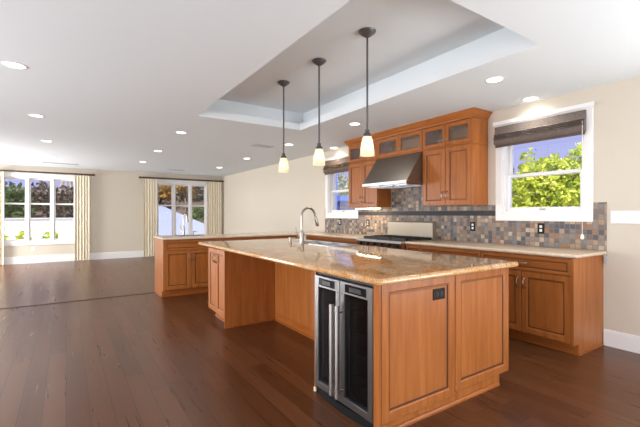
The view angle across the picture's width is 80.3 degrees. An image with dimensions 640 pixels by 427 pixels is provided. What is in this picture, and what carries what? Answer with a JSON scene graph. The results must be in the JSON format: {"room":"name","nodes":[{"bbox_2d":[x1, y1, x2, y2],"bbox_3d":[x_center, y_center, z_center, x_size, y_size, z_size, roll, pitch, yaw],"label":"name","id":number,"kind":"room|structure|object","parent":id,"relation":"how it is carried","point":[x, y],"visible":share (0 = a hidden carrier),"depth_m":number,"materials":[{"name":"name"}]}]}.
{"room":"kitchen","nodes":[
{"label":"kitchen","id":0,"kind":"room"},
{"bbox_2d":[0,164,222,256],"bbox_3d":[-6.571,0.003,10.590,8.173,2.530,0.160,0,0,-34],"label":"wall","id":1,"kind":"structure","parent":0,"point":[116,198],"depth_m":10.87,"materials":[{"name":"beige paint"}]},
{"bbox_2d":[0,171,74,245],"bbox_3d":[-7.391,-0.149,10.028,1.715,1.895,0.182,0,0,-34],"label":"window","id":2,"kind":"structure","parent":1,"relation":"in","point":[27,177],"depth_m":9.93,"materials":[{"name":"white paint"}]},
{"bbox_2d":[0,169,94,175],"bbox_3d":[-7.301,-1.097,9.916,2.426,0.068,0.149,0,0,-34],"label":"curtain rod","id":3,"kind":"object","parent":1,"relation":"attached to","point":[0,169],"visible":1,"depth_m":9.94,"materials":[{"name":"brown wood"}]},
{"bbox_2d":[0,169,3,264],"bbox_3d":[-8.025,0.065,9.383,0.301,2.383,0.066,0,0,-34],"label":"curtain","id":4,"kind":"object","parent":3,"relation":"hanging from","point":[1,173],"visible":1,"depth_m":9.45,"materials":[{"name":"beige fabric"}]},
{"bbox_2d":[75,173,88,260],"bbox_3d":[-6.520,0.065,10.390,0.341,2.383,0.066,0,0,-34],"label":"curtain","id":5,"kind":"object","parent":3,"relation":"hanging from","point":[81,182],"visible":1,"depth_m":10.38,"materials":[{"name":"beige fabric"}]},
{"bbox_2d":[3,250,149,264],"bbox_3d":[-6.529,1.173,10.512,7.837,0.190,0.016,0,0,-34],"label":"baseboard","id":6,"kind":"structure","parent":1,"relation":"attached to","point":[124,254],"depth_m":10.24,"materials":[{"name":"white paint"}]},
{"bbox_2d":[139,176,223,181],"bbox_3d":[-4.296,-1.097,11.927,2.578,0.068,0.149,0,0,-34],"label":"curtain rod","id":7,"kind":"object","parent":1,"relation":"attached to","point":[139,176],"visible":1,"depth_m":11.83,"materials":[{"name":"brown wood"}]},
{"bbox_2d":[143,176,156,256],"bbox_3d":[-5.089,0.065,11.347,0.366,2.383,0.066,0,0,-34],"label":"curtain","id":8,"kind":"object","parent":7,"relation":"hanging from","point":[150,185],"visible":0.98,"depth_m":11.35,"materials":[{"name":"beige fabric"}]},
{"bbox_2d":[207,181,220,233],"bbox_3d":[-3.472,0.065,12.429,0.476,2.383,0.066,0,0,-34],"label":"curtain","id":9,"kind":"object","parent":7,"relation":"hanging from","point":[213,188],"visible":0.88,"depth_m":12.42,"materials":[{"name":"beige fabric"}]},
{"bbox_2d":[157,179,208,235],"bbox_3d":[-4.381,-0.149,12.043,1.650,1.895,0.182,0,0,-34],"label":"window","id":10,"kind":"structure","parent":1,"relation":"in","point":[173,183],"depth_m":12.03,"materials":[{"name":"white paint"}]},
{"bbox_2d":[0,0,639,176],"bbox_3d":[-2.252,-1.462,4.134,8.173,0.400,15.696,0,0,-34],"label":"ceiling","id":11,"kind":"structure","parent":0,"point":[113,83],"depth_m":3.50,"materials":[{"name":"white paint"}]},
{"bbox_2d":[1,61,28,69],"bbox_3d":[-2.579,-1.260,3.208,0.184,0.004,0.184,0,0,-34],"label":"recessed light","id":12,"kind":"object","parent":11,"relation":"in","point":[15,65],"visible":1,"depth_m":3.20,"materials":[{"name":"white paint"}]},
{"bbox_2d":[27,114,44,117],"bbox_3d":[-3.619,-1.260,4.834,0.184,0.004,0.184,0,0,-34],"label":"recessed light","id":13,"kind":"object","parent":11,"relation":"in","point":[32,115],"visible":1,"depth_m":4.82,"materials":[{"name":"white"}]},
{"bbox_2d":[42,162,78,164],"bbox_3d":[-6.411,-1.258,9.367,0.750,0.008,0.160,0,0,-34],"label":"ceiling vent","id":14,"kind":"object","parent":11,"relation":"in","point":[42,162],"visible":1,"depth_m":9.34,"materials":[{"name":"white metal"}]},
{"bbox_2d":[251,144,274,147],"bbox_3d":[-1.054,-1.258,6.971,0.400,0.008,0.220,0,0,-34],"label":"ceiling vent","id":15,"kind":"object","parent":11,"relation":"in","point":[254,145],"visible":1,"depth_m":6.99,"materials":[{"name":"grey metal"}]},
{"bbox_2d":[277,80,289,172],"bbox_3d":[-0.429,-1.031,4.472,0.148,1.062,0.148,0,0,-34],"label":"pendant lamp","id":16,"kind":"object","parent":11,"relation":"hanging from","point":[283,164],"visible":1,"depth_m":4.44,"materials":[{"name":"beige glass"}]},
{"bbox_2d":[312,58,325,165],"bbox_3d":[-0.009,-1.031,3.844,0.148,1.062,0.148,0,0,-34],"label":"pendant lamp","id":17,"kind":"object","parent":11,"relation":"hanging from","point":[319,159],"visible":1,"depth_m":3.82,"materials":[{"name":"beige glass"}]},
{"bbox_2d":[349,122,360,125],"bbox_3d":[0.485,-1.260,5.282,0.184,0.004,0.184,0,0,-34],"label":"recessed light","id":18,"kind":"object","parent":11,"relation":"in","point":[352,123],"visible":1,"depth_m":5.25,"materials":[{"name":"white"}]},
{"bbox_2d":[359,27,375,156],"bbox_3d":[0.403,-1.031,3.229,0.148,1.062,0.148,0,0,-34],"label":"pendant lamp","id":19,"kind":"object","parent":11,"relation":"hanging from","point":[367,147],"visible":1,"depth_m":3.20,"materials":[{"name":"white glass"}]},
{"bbox_2d":[484,76,504,82],"bbox_3d":[1.633,-1.260,3.547,0.184,0.004,0.184,0,0,-34],"label":"recessed light","id":20,"kind":"object","parent":11,"relation":"in","point":[495,79],"visible":1,"depth_m":3.54,"materials":[{"name":"white"}]},
{"bbox_2d":[521,96,539,101],"bbox_3d":[2.295,-1.260,4.140,0.184,0.004,0.184,0,0,-34],"label":"recessed light","id":21,"kind":"object","parent":11,"relation":"in","point":[533,98],"visible":1,"depth_m":4.13,"materials":[{"name":"white"}]},
{"bbox_2d":[0,256,639,426],"bbox_3d":[-2.252,1.328,4.134,8.173,0.120,15.696,0,0,-34],"label":"floor","id":22,"kind":"structure","parent":0,"point":[141,360],"depth_m":3.12,"materials":[{"name":"brown wood"}]},
{"bbox_2d":[0,292,154,308],"bbox_3d":[-4.638,1.264,4.856,4.690,0.008,0.060,0,0,-34],"label":"trim","id":23,"kind":"structure","parent":22,"relation":"on","point":[147,292],"depth_m":5.55,"materials":[{"name":"brown wood"}]},
{"bbox_2d":[154,238,215,297],"bbox_3d":[-2.205,0.831,6.203,0.827,0.875,0.697,0,0,-34],"label":"base cabinet","id":24,"kind":"object","parent":22,"relation":"on","point":[181,266],"visible":0.94,"depth_m":5.92,"materials":[{"name":"brown wood"}]},
{"bbox_2d":[214,237,263,240],"bbox_3d":[-1.507,0.831,6.667,0.850,0.875,0.693,0,0,-34],"label":"base cabinet","id":25,"kind":"object","parent":22,"relation":"on","point":[242,238],"visible":0.02,"depth_m":6.40,"materials":[{"name":"brown wood"}]},
{"bbox_2d":[208,247,274,327],"bbox_3d":[-0.978,0.831,4.615,0.657,0.875,0.602,0,0,-34],"label":"base cabinet","id":26,"kind":"object","parent":22,"relation":"on","point":[241,288],"visible":0.98,"depth_m":4.38,"materials":[{"name":"brown wood"}]},
{"bbox_2d":[264,236,299,238],"bbox_3d":[-0.813,0.831,7.132,0.820,0.875,0.693,0,0,-34],"label":"base cabinet","id":27,"kind":"object","parent":22,"relation":"on","point":[270,237],"visible":0.02,"depth_m":6.82,"materials":[{"name":"brown wood"}]},
{"bbox_2d":[306,235,330,241],"bbox_3d":[0.198,0.831,6.927,0.663,0.875,0.795,0,0,-34],"label":"base cabinet","id":28,"kind":"object","parent":22,"relation":"on","point":[316,238],"visible":0.1,"depth_m":6.75,"materials":[{"name":"brown wood"}]},
{"bbox_2d":[315,272,372,426],"bbox_3d":[0.353,0.835,2.592,0.650,0.866,0.613,0,0,-34],"label":"wine cooler","id":29,"kind":"object","parent":22,"relation":"on","point":[343,306],"visible":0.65,"depth_m":2.46,"materials":[{"name":"black"}]},
{"bbox_2d":[317,386,372,426],"bbox_3d":[0.183,1.243,2.479,0.138,0.050,0.610,0,0,-34],"label":"grille","id":30,"kind":"object","parent":29,"relation":"attached to","point":[345,409],"depth_m":2.39,"materials":[{"name":"black metal"}]},
{"bbox_2d":[352,307,367,315],"bbox_3d":[0.476,0.628,2.506,0.464,0.006,0.274,0,0,-34],"label":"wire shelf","id":31,"kind":"object","parent":29,"relation":"attached to","point":[354,309],"depth_m":2.51,"materials":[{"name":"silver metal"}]},
{"bbox_2d":[352,328,367,337],"bbox_3d":[0.476,0.768,2.506,0.464,0.006,0.274,0,0,-34],"label":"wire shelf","id":32,"kind":"object","parent":29,"relation":"attached to","point":[354,330],"depth_m":2.51,"materials":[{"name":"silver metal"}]},
{"bbox_2d":[352,348,367,360],"bbox_3d":[0.476,0.908,2.506,0.464,0.006,0.274,0,0,-34],"label":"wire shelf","id":33,"kind":"object","parent":29,"relation":"attached to","point":[355,351],"depth_m":2.52,"materials":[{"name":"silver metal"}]},
{"bbox_2d":[352,369,367,382],"bbox_3d":[0.476,1.048,2.506,0.464,0.006,0.274,0,0,-34],"label":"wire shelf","id":34,"kind":"object","parent":29,"relation":"attached to","point":[356,372],"depth_m":2.52,"materials":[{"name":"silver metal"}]},
{"bbox_2d":[331,238,357,244],"bbox_3d":[0.640,0.831,6.266,0.663,0.875,0.795,0,0,-34],"label":"base cabinet","id":35,"kind":"object","parent":22,"relation":"on","point":[338,240],"visible":0.05,"depth_m":6.12,"materials":[{"name":"brown wood"}]},
{"bbox_2d":[153,231,368,239],"bbox_3d":[-0.819,0.371,6.194,3.156,0.036,2.313,0,0,-34],"label":"countertop","id":36,"kind":"structure","parent":35,"relation":"on","point":[309,233],"depth_m":6.45,"materials":[{"name":"beige stone"}]},
{"bbox_2d":[180,214,188,234],"bbox_3d":[-2.275,0.173,6.412,0.168,0.360,0.091,0,0,15],"label":"bar faucet","id":37,"kind":"object","parent":36,"relation":"on","point":[183,227],"visible":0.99,"depth_m":6.42,"materials":[{"name":"silver metal"}]},
{"bbox_2d":[173,235,199,239],"bbox_3d":[-2.189,0.447,6.248,0.386,0.196,0.376,0,0,-34],"label":"bar sink","id":38,"kind":"object","parent":36,"relation":"in","point":[173,235],"visible":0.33,"depth_m":6.33,"materials":[{"name":"silver metal"}]},
{"bbox_2d":[275,262,508,426],"bbox_3d":[0.043,0.831,3.801,1.355,0.875,3.081,0,0,-34],"label":"kitchen island","id":39,"kind":"object","parent":22,"relation":"on","point":[439,344],"visible":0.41,"depth_m":2.49,"materials":[{"name":"brown wood"}]},
{"bbox_2d":[198,238,517,285],"bbox_3d":[-0.041,0.372,3.854,1.407,0.040,3.408,0,0,-34],"label":"island countertop","id":40,"kind":"structure","parent":39,"relation":"on","point":[379,266],"depth_m":2.89,"materials":[{"name":"stone"}]},
{"bbox_2d":[295,207,318,243],"bbox_3d":[-0.138,0.130,4.642,0.331,0.443,0.089,0,0,-34],"label":"kitchen faucet","id":41,"kind":"object","parent":40,"relation":"on","point":[301,236],"visible":1,"depth_m":4.57,"materials":[{"name":"silver metal"}]},
{"bbox_2d":[296,241,355,246],"bbox_3d":[0.049,0.445,4.580,0.391,0.196,0.876,0,0,-34],"label":"island sink","id":42,"kind":"object","parent":40,"relation":"in","point":[322,243],"visible":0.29,"depth_m":4.63,"materials":[{"name":"silver metal"}]},
{"bbox_2d":[433,287,444,300],"bbox_3d":[0.766,0.511,2.441,0.115,0.072,0.006,0,0,-34],"label":"outlet","id":43,"kind":"object","parent":39,"relation":"attached to","point":[438,292],"depth_m":2.44,"materials":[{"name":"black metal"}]},
{"bbox_2d":[357,221,435,249],"bbox_3d":[1.090,0.687,5.527,0.722,1.163,0.907,0,0,-34],"label":"gas range","id":44,"kind":"object","parent":22,"relation":"on","point":[399,232],"visible":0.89,"depth_m":5.47,"materials":[{"name":"silver metal"}]},
{"bbox_2d":[406,244,420,250],"bbox_3d":[1.445,0.831,5.063,0.663,0.875,0.240,0,0,-34],"label":"base cabinet","id":45,"kind":"object","parent":22,"relation":"on","point":[411,247],"visible":0.08,"depth_m":4.91,"materials":[{"name":"brown wood"}]},
{"bbox_2d":[420,245,480,257],"bbox_3d":[1.745,0.831,4.615,0.663,0.875,0.838,0,0,-34],"label":"base cabinet","id":46,"kind":"object","parent":22,"relation":"on","point":[432,249],"visible":0.06,"depth_m":4.41,"materials":[{"name":"brown wood"}]},
{"bbox_2d":[481,251,603,355],"bbox_3d":[2.235,0.831,3.885,0.667,0.875,0.921,0,0,-34],"label":"base cabinet","id":47,"kind":"object","parent":22,"relation":"on","point":[556,303],"visible":0.85,"depth_m":3.55,"materials":[{"name":"brown wood"}]},
{"bbox_2d":[405,240,606,258],"bbox_3d":[1.945,0.371,4.328,0.636,0.036,2.025,0,0,-34],"label":"countertop","id":48,"kind":"structure","parent":47,"relation":"on","point":[517,249],"depth_m":3.94,"materials":[{"name":"beige stone"}]},
{"bbox_2d":[223,76,639,335],"bbox_3d":[1.073,0.003,6.358,0.171,2.530,15.376,0,0,-34],"label":"wall","id":49,"kind":"structure","parent":0,"point":[265,199],"depth_m":4.27,"materials":[{"name":"beige paint"}]},
{"bbox_2d":[325,154,357,218],"bbox_3d":[0.458,-0.522,7.248,0.205,1.190,1.068,0,0,-34],"label":"window","id":50,"kind":"structure","parent":49,"relation":"in","point":[333,213],"depth_m":7.56,"materials":[{"name":"white paint"}]},
{"bbox_2d":[323,157,348,174],"bbox_3d":[0.356,-0.927,7.180,0.070,0.270,1.000,0,0,-34],"label":"roman shade","id":51,"kind":"object","parent":50,"relation":"attached to","point":[339,165],"visible":0.84,"depth_m":7.23,"materials":[{"name":"brown fabric"}]},
{"bbox_2d":[348,140,390,207],"bbox_3d":[0.805,-0.641,6.305,0.353,1.049,0.722,0,0,-34],"label":"upper cabinet","id":52,"kind":"object","parent":49,"relation":"attached to","point":[360,167],"visible":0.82,"depth_m":6.22,"materials":[{"name":"brown wood"}]},
{"bbox_2d":[355,207,381,208],"bbox_3d":[0.796,-0.105,6.301,0.070,0.022,0.590,0,0,-34],"label":"light","id":53,"kind":"object","parent":52,"relation":"attached to","point":[366,207],"visible":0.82,"depth_m":6.20,"materials":[{"name":"white paint"}]},
{"bbox_2d":[362,152,422,188],"bbox_3d":[1.141,-0.631,5.550,0.613,0.455,0.900,0,0,-34],"label":"range hood","id":54,"kind":"object","parent":49,"relation":"attached to","point":[401,171],"visible":0.92,"depth_m":5.34,"materials":[{"name":"silver metal"}]},
{"bbox_2d":[377,129,422,158],"bbox_3d":[1.263,-1.013,5.631,0.342,0.305,0.904,0,0,-34],"label":"upper cabinet","id":55,"kind":"object","parent":49,"relation":"attached to","point":[412,142],"visible":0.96,"depth_m":5.67,"materials":[{"name":"brown wood"}]},
{"bbox_2d":[358,211,495,215],"bbox_3d":[1.413,-0.016,5.697,0.008,0.064,2.613,0,0,-34],"label":"trim","id":56,"kind":"structure","parent":49,"relation":"attached to","point":[397,213],"depth_m":5.38,"materials":[{"name":"grey stone"}]},
{"bbox_2d":[422,117,487,205],"bbox_3d":[1.728,-0.641,4.926,0.353,1.049,0.780,0,0,-34],"label":"upper cabinet","id":57,"kind":"object","parent":49,"relation":"attached to","point":[455,154],"visible":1,"depth_m":4.75,"materials":[{"name":"brown wood"}]},
{"bbox_2d":[344,107,491,146],"bbox_3d":[1.263,-1.214,5.602,0.373,0.094,2.516,0,0,-34],"label":"crown molding","id":58,"kind":"structure","parent":57,"relation":"attached to","point":[471,112],"depth_m":5.04,"materials":[{"name":"brown wood"}]},
{"bbox_2d":[470,222,474,230],"bbox_3d":[1.961,0.154,4.869,0.008,0.115,0.072,0,0,-34],"label":"wall outlet","id":59,"kind":"object","parent":49,"relation":"attached to","point":[472,224],"visible":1,"depth_m":4.87,"materials":[{"name":"black plastic"}]},
{"bbox_2d":[537,223,543,233],"bbox_3d":[2.429,0.154,4.170,0.008,0.115,0.072,0,0,-34],"label":"wall outlet","id":60,"kind":"object","parent":49,"relation":"attached to","point":[540,226],"visible":1,"depth_m":4.17,"materials":[{"name":"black plastic"}]},
{"bbox_2d":[493,101,593,221],"bbox_3d":[2.482,-0.522,4.223,0.205,1.190,1.068,0,0,-34],"label":"window","id":61,"kind":"structure","parent":49,"relation":"in","point":[505,211],"depth_m":4.11,"materials":[{"name":"white paint"}]},
{"bbox_2d":[493,110,585,238],"bbox_3d":[2.367,-0.399,4.170,0.075,1.295,0.965,0,0,-34],"label":"roman shade","id":62,"kind":"object","parent":61,"relation":"attached to","point":[572,123],"visible":1,"depth_m":4.09,"materials":[{"name":"brown fabric"}]},
{"bbox_2d":[603,329,639,353],"bbox_3d":[1.005,1.178,6.312,0.016,0.180,15.376,0,0,-34],"label":"baseboard","id":63,"kind":"structure","parent":49,"relation":"attached to","point":[628,342],"depth_m":3.56,"materials":[{"name":"white paint"}]},
{"bbox_2d":[611,211,639,223],"bbox_3d":[2.857,0.028,3.548,0.011,0.114,0.214,0,0,-34],"label":"switch plate","id":64,"kind":"object","parent":49,"relation":"attached to","point":[622,217],"visible":1,"depth_m":3.54,"materials":[{"name":"white plastic"}]},
{"label":"outside","id":65,"kind":"structure","parent":0,"visible":0},
{"bbox_3d":[-16.011,1.453,32.925,70.000,0.130,47.463,0,0,-34],"label":"ground","id":66,"kind":"structure","parent":65,"visible":0},
{"bbox_2d":[5,181,36,217],"bbox_3d":[-11.500,0.088,13.867,1.857,2.604,1.440,0,0,-34],"label":"shrub","id":67,"kind":"object","parent":66,"relation":"on","point":[11,210],"visible":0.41,"depth_m":13.81,"materials":[{"name":"green plant"}]},
{"bbox_2d":[15,230,31,238],"bbox_3d":[-9.156,0.934,11.816,0.578,0.908,0.611,0,0,25],"label":"plant","id":68,"kind":"object","parent":66,"relation":"on","point":[21,233],"visible":0.08,"depth_m":11.68,"materials":[{"name":"green plant"}]},
{"bbox_2d":[17,181,60,210],"bbox_3d":[-11.804,-0.001,15.945,1.542,2.782,1.730,0,0,24],"label":"shrub","id":69,"kind":"object","parent":66,"relation":"on","point":[40,198],"visible":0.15,"depth_m":15.83,"materials":[{"name":"brown plant"}]},
{"bbox_2d":[39,180,49,192],"bbox_3d":[-13.972,-1.746,19.465,3.120,6.276,2.514,0,0,-34],"label":"tree","id":70,"kind":"object","parent":66,"relation":"on","point":[41,190],"visible":0.02,"depth_m":19.36,"materials":[{"name":"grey plant"}]},
{"bbox_2d":[41,231,59,238],"bbox_3d":[-8.616,0.964,12.153,0.584,0.848,0.558,0,0,-11],"label":"plant","id":71,"kind":"object","parent":66,"relation":"on","point":[47,232],"visible":0.16,"depth_m":12.11,"materials":[{"name":"green plant"}]},
{"bbox_2d":[40,185,73,217],"bbox_3d":[-10.006,0.117,14.967,1.814,2.544,1.299,0,0,-34],"label":"shrub","id":72,"kind":"object","parent":66,"relation":"on","point":[62,211],"visible":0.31,"depth_m":14.69,"materials":[{"name":"brown plant"}]},
{"bbox_2d":[58,181,72,197],"bbox_3d":[-11.872,-1.356,17.915,2.450,5.488,2.093,0,0,-34],"label":"tree","id":73,"kind":"object","parent":66,"relation":"on","point":[62,182],"visible":0.02,"depth_m":17.84,"materials":[{"name":"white plant"}]},
{"bbox_2d":[5,204,203,239],"bbox_3d":[-8.551,0.453,14.131,13.500,1.870,0.280,0,0,-34],"label":"wall","id":74,"kind":"structure","parent":66,"relation":"on","point":[13,226],"depth_m":13.61,"materials":[{"name":"white paint"}]},
{"bbox_2d":[158,185,164,204],"bbox_3d":[-8.195,-1.281,17.744,2.451,5.338,1.813,0,0,-34],"label":"tree","id":75,"kind":"object","parent":66,"relation":"on","point":[160,198],"visible":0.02,"depth_m":17.93,"materials":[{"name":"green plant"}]},
{"bbox_2d":[158,185,170,206],"bbox_3d":[-6.748,-0.103,16.554,0.585,2.982,0.630,0,0,-5],"label":"tree","id":76,"kind":"object","parent":66,"relation":"on","point":[167,194],"visible":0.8,"depth_m":16.48,"materials":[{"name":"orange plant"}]},
{"bbox_2d":[158,186,203,201],"bbox_3d":[-7.628,-1.303,21.581,3.502,5.383,2.176,0,0,-34],"label":"tree","id":77,"kind":"object","parent":66,"relation":"on","point":[199,191],"visible":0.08,"depth_m":21.44,"materials":[{"name":"brown plant"}]},
{"bbox_2d":[176,186,195,211],"bbox_3d":[-6.617,-0.215,18.766,1.040,3.207,0.693,0,0,-34],"label":"tree","id":78,"kind":"object","parent":66,"relation":"on","point":[179,188],"visible":0.4,"depth_m":18.73,"materials":[{"name":"orange plant"}]},
{"bbox_2d":[185,204,203,220],"bbox_3d":[-5.679,0.455,17.991,1.729,1.868,1.305,0,0,-34],"label":"shrub","id":79,"kind":"object","parent":66,"relation":"on","point":[195,215],"visible":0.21,"depth_m":17.67,"materials":[{"name":"green plant"}]},
{"bbox_2d":[337,172,348,195],"bbox_3d":[1.372,-0.259,16.997,2.235,3.294,3.005,0,0,-34],"label":"tree","id":80,"kind":"object","parent":66,"relation":"on","point":[345,184],"visible":0.22,"depth_m":16.75,"materials":[{"name":"green plant"}]},
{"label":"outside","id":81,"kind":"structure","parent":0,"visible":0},
{"bbox_3d":[20.574,1.453,9.274,35.486,0.130,32.536,0,0,-34],"label":"ground","id":82,"kind":"structure","parent":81,"visible":0},
{"bbox_2d":[336,173,336,209],"bbox_3d":[0.383,-0.272,12.089,0.080,3.320,0.430,0,0,-34],"label":"screen","id":83,"kind":"object","parent":82,"relation":"on","point":[336,173],"visible":0.02,"depth_m":11.92,"materials":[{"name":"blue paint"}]},
{"bbox_2d":[337,196,354,209],"bbox_3d":[0.818,0.353,13.390,1.950,2.070,2.250,0,0,-34],"label":"garden shed","id":84,"kind":"object","parent":82,"relation":"on","point":[342,201],"visible":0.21,"depth_m":12.21,"materials":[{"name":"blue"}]},
{"bbox_2d":[512,142,581,206],"bbox_3d":[3.794,0.111,6.007,1.818,2.569,1.810,0,0,17],"label":"leafy bush","id":85,"kind":"object","parent":82,"relation":"on","point":[563,190],"visible":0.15,"depth_m":5.88,"materials":[{"name":"green plant"}]},
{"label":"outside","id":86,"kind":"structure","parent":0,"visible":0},
{"bbox_2d":[6,186,203,222],"bbox_3d":[-11.876,-0.172,20.450,21.000,3.120,12.800,0,0,-34],"label":"ground","id":87,"kind":"structure","parent":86,"point":[180,209],"depth_m":19.64,"materials":[{"name":"brown"}]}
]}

